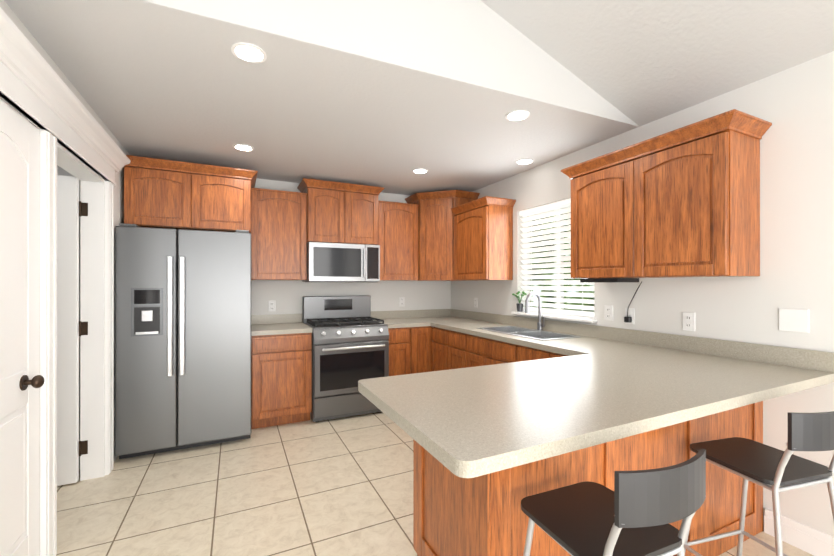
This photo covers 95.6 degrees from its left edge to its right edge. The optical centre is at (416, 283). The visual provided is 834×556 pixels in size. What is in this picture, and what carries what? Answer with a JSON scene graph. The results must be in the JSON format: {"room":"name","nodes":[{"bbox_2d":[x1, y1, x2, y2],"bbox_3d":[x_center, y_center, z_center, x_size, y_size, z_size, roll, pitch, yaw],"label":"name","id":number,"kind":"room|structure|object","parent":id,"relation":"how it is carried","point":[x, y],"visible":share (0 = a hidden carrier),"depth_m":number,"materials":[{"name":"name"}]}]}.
{"room":"kitchen","nodes":[
{"label":"kitchen","id":0,"kind":"room"},
{"bbox_2d":[0,0,129,555],"bbox_3d":[-2.021,0.109,2.193,0.120,2.420,2.850,0,0,-26],"label":"wall","id":1,"kind":"structure","parent":0,"point":[119,175],"depth_m":2.24,"materials":[{"name":"white paint"}]},
{"bbox_2d":[0,99,43,555],"bbox_3d":[-1.589,0.300,1.467,0.106,2.014,0.606,0,0,-26],"label":"door","id":2,"kind":"structure","parent":1,"relation":"in","point":[21,381],"depth_m":1.57,"materials":[{"name":"white painted wood"},{"name":"bronze"}]},
{"bbox_2d":[0,7,130,184],"bbox_3d":[-1.774,-0.817,1.941,0.104,0.208,1.920,0,0,-26],"label":"crown molding","id":3,"kind":"structure","parent":1,"relation":"attached to","point":[36,91],"depth_m":1.72,"materials":[{"name":"white wood"}]},
{"bbox_2d":[57,175,87,485],"bbox_3d":[-2.598,0.301,2.339,0.865,2.012,0.048,0,0,-26],"label":"door","id":4,"kind":"structure","parent":1,"relation":"in","point":[71,328],"depth_m":2.47,"materials":[{"name":"white wood"}]},
{"bbox_2d":[40,129,113,555],"bbox_3d":[-1.865,0.303,1.896,0.153,2.031,1.750,0,0,-26],"label":"door frame","id":5,"kind":"structure","parent":1,"relation":"attached to","point":[97,315],"depth_m":2.54,"materials":[{"name":"white wood"}]},
{"bbox_2d":[57,165,79,469],"bbox_3d":[-2.563,0.084,2.005,1.019,2.470,1.160,0,0,-26],"label":"wall","id":6,"kind":"structure","parent":0,"point":[61,171],"depth_m":2.68,"materials":[{"name":"white paint"}]},
{"bbox_2d":[4,0,638,195],"bbox_3d":[-0.545,-1.130,3.142,3.660,0.060,2.721,0,0,-26],"label":"ceiling","id":7,"kind":"structure","parent":0,"point":[149,80],"depth_m":2.36,"materials":[{"name":"white paint"}]},
{"bbox_2d":[233,144,253,150],"bbox_3d":[-1.397,-1.096,3.043,0.156,0.006,0.156,0,0,-26],"label":"recessed light","id":8,"kind":"object","parent":7,"relation":"in","point":[242,147],"visible":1,"depth_m":3.03,"materials":[{"name":"white"}]},
{"bbox_2d":[231,42,266,62],"bbox_3d":[-0.799,-1.097,1.800,0.156,0.006,0.156,0,0,-26],"label":"recessed light","id":9,"kind":"object","parent":7,"relation":"in","point":[249,52],"visible":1,"depth_m":1.79,"materials":[{"name":"white"}]},
{"bbox_2d":[412,168,427,173],"bbox_3d":[0.030,-1.096,3.674,0.156,0.006,0.156,0,0,-26],"label":"recessed light","id":10,"kind":"object","parent":7,"relation":"in","point":[419,171],"visible":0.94,"depth_m":3.67,"materials":[{"name":"white"}]},
{"bbox_2d":[505,110,529,120],"bbox_3d":[0.656,-1.096,2.466,0.156,0.006,0.156,0,0,-26],"label":"recessed light","id":11,"kind":"object","parent":7,"relation":"in","point":[517,115],"visible":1,"depth_m":2.45,"materials":[{"name":"white"}]},
{"bbox_2d":[516,159,533,164],"bbox_3d":[0.965,-1.096,3.392,0.156,0.006,0.156,0,0,-26],"label":"recessed light","id":12,"kind":"object","parent":7,"relation":"in","point":[523,161],"visible":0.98,"depth_m":3.38,"materials":[{"name":"white"}]},
{"bbox_2d":[251,178,450,341],"bbox_3d":[-1.103,0.086,4.299,3.660,2.470,0.150,0,0,-26],"label":"wall","id":13,"kind":"structure","parent":0,"point":[286,295],"depth_m":4.38,"materials":[{"name":"white paint"}]},
{"bbox_2d":[124,155,257,232],"bbox_3d":[-1.982,-0.731,3.418,0.965,0.532,0.667,0,0,-26],"label":"upper cabinet","id":14,"kind":"object","parent":13,"relation":"attached to","point":[168,194],"visible":0.85,"depth_m":3.13,"materials":[{"name":"brown wood"}]},
{"bbox_2d":[268,301,275,311],"bbox_3d":[-1.536,0.235,4.001,0.072,0.115,0.010,0,0,-26],"label":"electrical outlet","id":15,"kind":"object","parent":13,"relation":"attached to","point":[271,306],"visible":1,"depth_m":4.00,"materials":[{"name":"white plastic"}]},
{"bbox_2d":[251,188,306,279],"bbox_3d":[-1.426,-0.481,3.874,0.528,0.883,0.327,0,0,-26],"label":"upper cabinet","id":16,"kind":"object","parent":13,"relation":"attached to","point":[278,234],"visible":0.9,"depth_m":3.73,"materials":[{"name":"brown wood"}]},
{"bbox_2d":[297,178,384,244],"bbox_3d":[-0.829,-0.739,4.120,0.862,0.626,0.402,0,0,-26],"label":"upper cabinet","id":17,"kind":"object","parent":13,"relation":"attached to","point":[338,212],"visible":1,"depth_m":3.96,"materials":[{"name":"brown wood"}]},
{"bbox_2d":[302,242,379,281],"bbox_3d":[-0.821,-0.220,4.104,0.754,0.403,0.434,0,0,-26],"label":"microwave","id":18,"kind":"object","parent":17,"relation":"attached to","point":[336,262],"visible":0.98,"depth_m":3.92,"materials":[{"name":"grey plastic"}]},
{"bbox_2d":[378,200,418,280],"bbox_3d":[-0.274,-0.481,4.428,0.500,0.883,0.327,0,0,-26],"label":"upper cabinet","id":19,"kind":"object","parent":13,"relation":"attached to","point":[398,232],"visible":0.79,"depth_m":4.28,"materials":[{"name":"brown wood"}]},
{"bbox_2d":[399,297,404,306],"bbox_3d":[-0.184,0.221,4.651,0.072,0.115,0.010,0,0,-26],"label":"electrical outlet","id":20,"kind":"object","parent":13,"relation":"attached to","point":[401,301],"visible":1,"depth_m":4.65,"materials":[{"name":"white plastic"}]},
{"bbox_2d":[405,190,479,280],"bbox_3d":[0.287,-0.545,4.518,0.658,1.012,0.653,0,0,-26],"label":"upper cabinet","id":21,"kind":"object","parent":13,"relation":"attached to","point":[436,215],"visible":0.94,"depth_m":4.33,"materials":[{"name":"brown wood"}]},
{"bbox_2d":[141,0,637,125],"bbox_3d":[-1.132,-2.373,1.496,6.150,2.541,0.267,0,0,-26],"label":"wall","id":22,"kind":"structure","parent":0,"point":[478,43],"depth_m":1.98,"materials":[{"name":"grey paint"}]},
{"bbox_2d":[56,411,813,555],"bbox_3d":[-0.264,1.343,1.123,7.200,0.050,6.900,0,0,-26],"label":"floor","id":23,"kind":"structure","parent":0,"point":[342,486],"depth_m":2.31,"materials":[{"name":"tile"}]},
{"bbox_2d":[115,223,250,458],"bbox_3d":[-1.958,0.436,3.300,0.912,1.767,0.886,0,0,-26],"label":"fridge","id":24,"kind":"object","parent":23,"relation":"on","point":[182,338],"visible":1,"depth_m":2.93,"materials":[{"name":"grey metal"}]},
{"bbox_2d":[251,333,311,428],"bbox_3d":[-1.360,0.891,3.734,0.526,0.858,0.624,0,0,-26],"label":"base cabinet","id":25,"kind":"object","parent":23,"relation":"on","point":[281,379],"visible":0.94,"depth_m":3.46,"materials":[{"name":"brown wood"}]},
{"bbox_2d":[251,314,311,335],"bbox_3d":[-1.362,0.393,3.740,0.528,0.135,0.626,0,0,-26],"label":"countertop","id":26,"kind":"structure","parent":25,"relation":"on","point":[275,324],"depth_m":3.81,"materials":[{"name":"beige stone"}]},
{"bbox_2d":[302,295,388,421],"bbox_3d":[-0.753,0.728,3.962,0.754,1.185,0.735,0,0,-26],"label":"range","id":27,"kind":"object","parent":23,"relation":"on","point":[350,342],"visible":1,"depth_m":3.70,"materials":[{"name":"grey metal"}]},
{"bbox_2d":[388,326,431,375],"bbox_3d":[-0.198,0.892,4.293,0.522,0.858,0.624,0,0,-26],"label":"base cabinet","id":28,"kind":"object","parent":23,"relation":"on","point":[410,350],"visible":0.5,"depth_m":4.01,"materials":[{"name":"brown wood"}]},
{"bbox_2d":[371,310,429,327],"bbox_3d":[-0.214,0.393,4.291,0.495,0.135,0.626,0,0,-26],"label":"countertop","id":29,"kind":"structure","parent":28,"relation":"on","point":[399,318],"depth_m":4.50,"materials":[{"name":"beige stone"}]},
{"bbox_2d":[413,417,700,555],"bbox_3d":[0.635,0.890,1.728,1.244,0.858,0.650,0,0,-26],"label":"base cabinet","id":30,"kind":"object","parent":23,"relation":"on","point":[482,515],"visible":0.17,"depth_m":1.44,"materials":[{"name":"brown wood"}]},
{"bbox_2d":[432,327,762,555],"bbox_3d":[1.002,0.891,3.061,0.620,0.858,2.615,0,0,-26],"label":"base cabinet","id":31,"kind":"object","parent":23,"relation":"on","point":[720,509],"visible":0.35,"depth_m":1.97,"materials":[{"name":"brown wood"}]},
{"bbox_2d":[358,349,773,477],"bbox_3d":[0.569,0.438,1.574,1.440,0.040,0.850,0,0,-26],"label":"countertop","id":32,"kind":"structure","parent":31,"relation":"on","point":[597,385],"depth_m":1.33,"materials":[{"name":"beige stone"}]},
{"bbox_2d":[426,309,833,397],"bbox_3d":[0.922,0.392,3.229,0.631,0.135,3.526,0,0,-26],"label":"countertop","id":33,"kind":"structure","parent":31,"relation":"on","point":[790,370],"depth_m":2.26,"materials":[{"name":"beige stone"}]},
{"bbox_2d":[477,326,581,340],"bbox_3d":[0.928,0.502,3.261,0.410,0.176,0.860,0,0,-26],"label":"sink","id":34,"kind":"object","parent":33,"relation":"in","point":[530,333],"visible":0.31,"depth_m":3.28,"materials":[{"name":"silver metal"}]},
{"bbox_2d":[525,292,544,330],"bbox_3d":[1.050,0.246,3.339,0.196,0.347,0.106,0,0,-26],"label":"faucet","id":35,"kind":"object","parent":33,"relation":"on","point":[540,325],"visible":0.98,"depth_m":3.37,"materials":[{"name":"silver metal"}]},
{"bbox_2d":[521,448,705,555],"bbox_3d":[0.535,0.877,1.101,0.409,0.886,0.451,0,0,-26],"label":"bar stool","id":36,"kind":"object","parent":23,"relation":"on","point":[635,512],"visible":1,"depth_m":0.99,"materials":[{"name":"black leather"}]},
{"bbox_2d":[684,411,833,555],"bbox_3d":[1.356,0.877,1.485,0.389,0.886,0.441,0,0,-16],"label":"bar stool","id":37,"kind":"object","parent":23,"relation":"on","point":[756,462],"visible":0.94,"depth_m":1.39,"materials":[{"name":"black leather"}]},
{"bbox_2d":[451,51,833,536],"bbox_3d":[1.942,0.109,2.018,0.150,2.420,6.600,0,0,-26],"label":"wall","id":38,"kind":"structure","parent":0,"point":[794,105],"depth_m":1.99,"materials":[{"name":"white paint"}]},
{"bbox_2d":[474,298,477,307],"bbox_3d":[0.690,0.221,4.434,0.010,0.115,0.072,0,0,-26],"label":"electrical outlet","id":39,"kind":"object","parent":38,"relation":"attached to","point":[475,302],"visible":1,"depth_m":4.42,"materials":[{"name":"white plastic"}]},
{"bbox_2d":[451,196,515,279],"bbox_3d":[0.688,-0.443,4.017,0.367,0.807,0.662,0,0,-26],"label":"upper cabinet","id":40,"kind":"object","parent":38,"relation":"attached to","point":[483,238],"visible":0.98,"depth_m":3.81,"materials":[{"name":"brown wood"}]},
{"bbox_2d":[511,206,596,322],"bbox_3d":[1.232,-0.212,3.397,0.183,1.033,0.960,0,0,-26],"label":"window","id":41,"kind":"structure","parent":38,"relation":"in","point":[569,317],"depth_m":3.41,"materials":[{"name":"white wood"}]},
{"bbox_2d":[512,291,526,311],"bbox_3d":[1.012,0.172,3.726,0.068,0.200,0.200,0,0,-26],"label":"plant","id":42,"kind":"object","parent":41,"relation":"on","point":[519,305],"visible":1,"depth_m":3.71,"materials":[{"name":"green plant"}]},
{"bbox_2d":[520,198,593,316],"bbox_3d":[1.245,-0.230,3.404,0.055,0.996,0.884,0,0,-26],"label":"window blinds","id":43,"kind":"object","parent":41,"relation":"attached to","point":[554,206],"visible":0.6,"depth_m":3.44,"materials":[{"name":"white plastic"}]},
{"bbox_2d":[604,305,612,320],"bbox_3d":[1.448,0.220,2.857,0.010,0.115,0.072,0,0,-26],"label":"electrical outlet","id":44,"kind":"object","parent":38,"relation":"attached to","point":[608,312],"visible":1,"depth_m":2.85,"materials":[{"name":"white plastic"}]},
{"bbox_2d":[624,281,641,323],"bbox_3d":[1.523,0.135,2.668,0.040,0.304,0.138,0,0,-26],"label":"electrical outlet","id":45,"kind":"object","parent":38,"relation":"attached to","point":[629,317],"visible":1,"depth_m":2.68,"materials":[{"name":"white plastic"}]},
{"bbox_2d":[561,109,771,281],"bbox_3d":[1.467,-0.429,2.398,0.367,0.837,1.089,0,0,-26],"label":"upper cabinet","id":46,"kind":"object","parent":38,"relation":"attached to","point":[684,201],"visible":1,"depth_m":2.12,"materials":[{"name":"brown wood"}]},
{"bbox_2d":[683,312,694,330],"bbox_3d":[1.691,0.234,2.353,0.010,0.115,0.072,0,0,-26],"label":"electrical outlet","id":47,"kind":"object","parent":38,"relation":"attached to","point":[688,321],"visible":1,"depth_m":2.35,"materials":[{"name":"white plastic"}]},
{"bbox_2d":[779,308,808,332],"bbox_3d":[1.905,0.184,1.912,0.006,0.115,0.115,0,0,-26],"label":"switch plate","id":48,"kind":"object","parent":38,"relation":"attached to","point":[794,320],"visible":1,"depth_m":1.91,"materials":[{"name":"white plastic"}]},
{"bbox_2d":[764,508,833,555],"bbox_3d":[0.930,1.255,0.072,3.358,0.125,3.970,0,0,-26],"label":"baseboard","id":49,"kind":"structure","parent":38,"relation":"attached to","point":[808,539],"depth_m":1.87,"materials":[{"name":"white paint"}]},
{"bbox_2d":[481,0,833,126],"bbox_3d":[-0.197,-2.176,-0.340,6.050,2.256,4.200,0,0,-26],"label":"ceiling","id":50,"kind":"structure","parent":0,"point":[639,63],"depth_m":2.02,"materials":[{"name":"grey paint"}]},
{"label":"outside","id":51,"kind":"structure","parent":0,"visible":0},
{"bbox_2d":[530,212,593,311],"bbox_3d":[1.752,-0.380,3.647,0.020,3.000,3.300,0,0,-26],"label":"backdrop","id":52,"kind":"structure","parent":51,"point":[584,304],"depth_m":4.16,"materials":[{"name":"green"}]}
]}

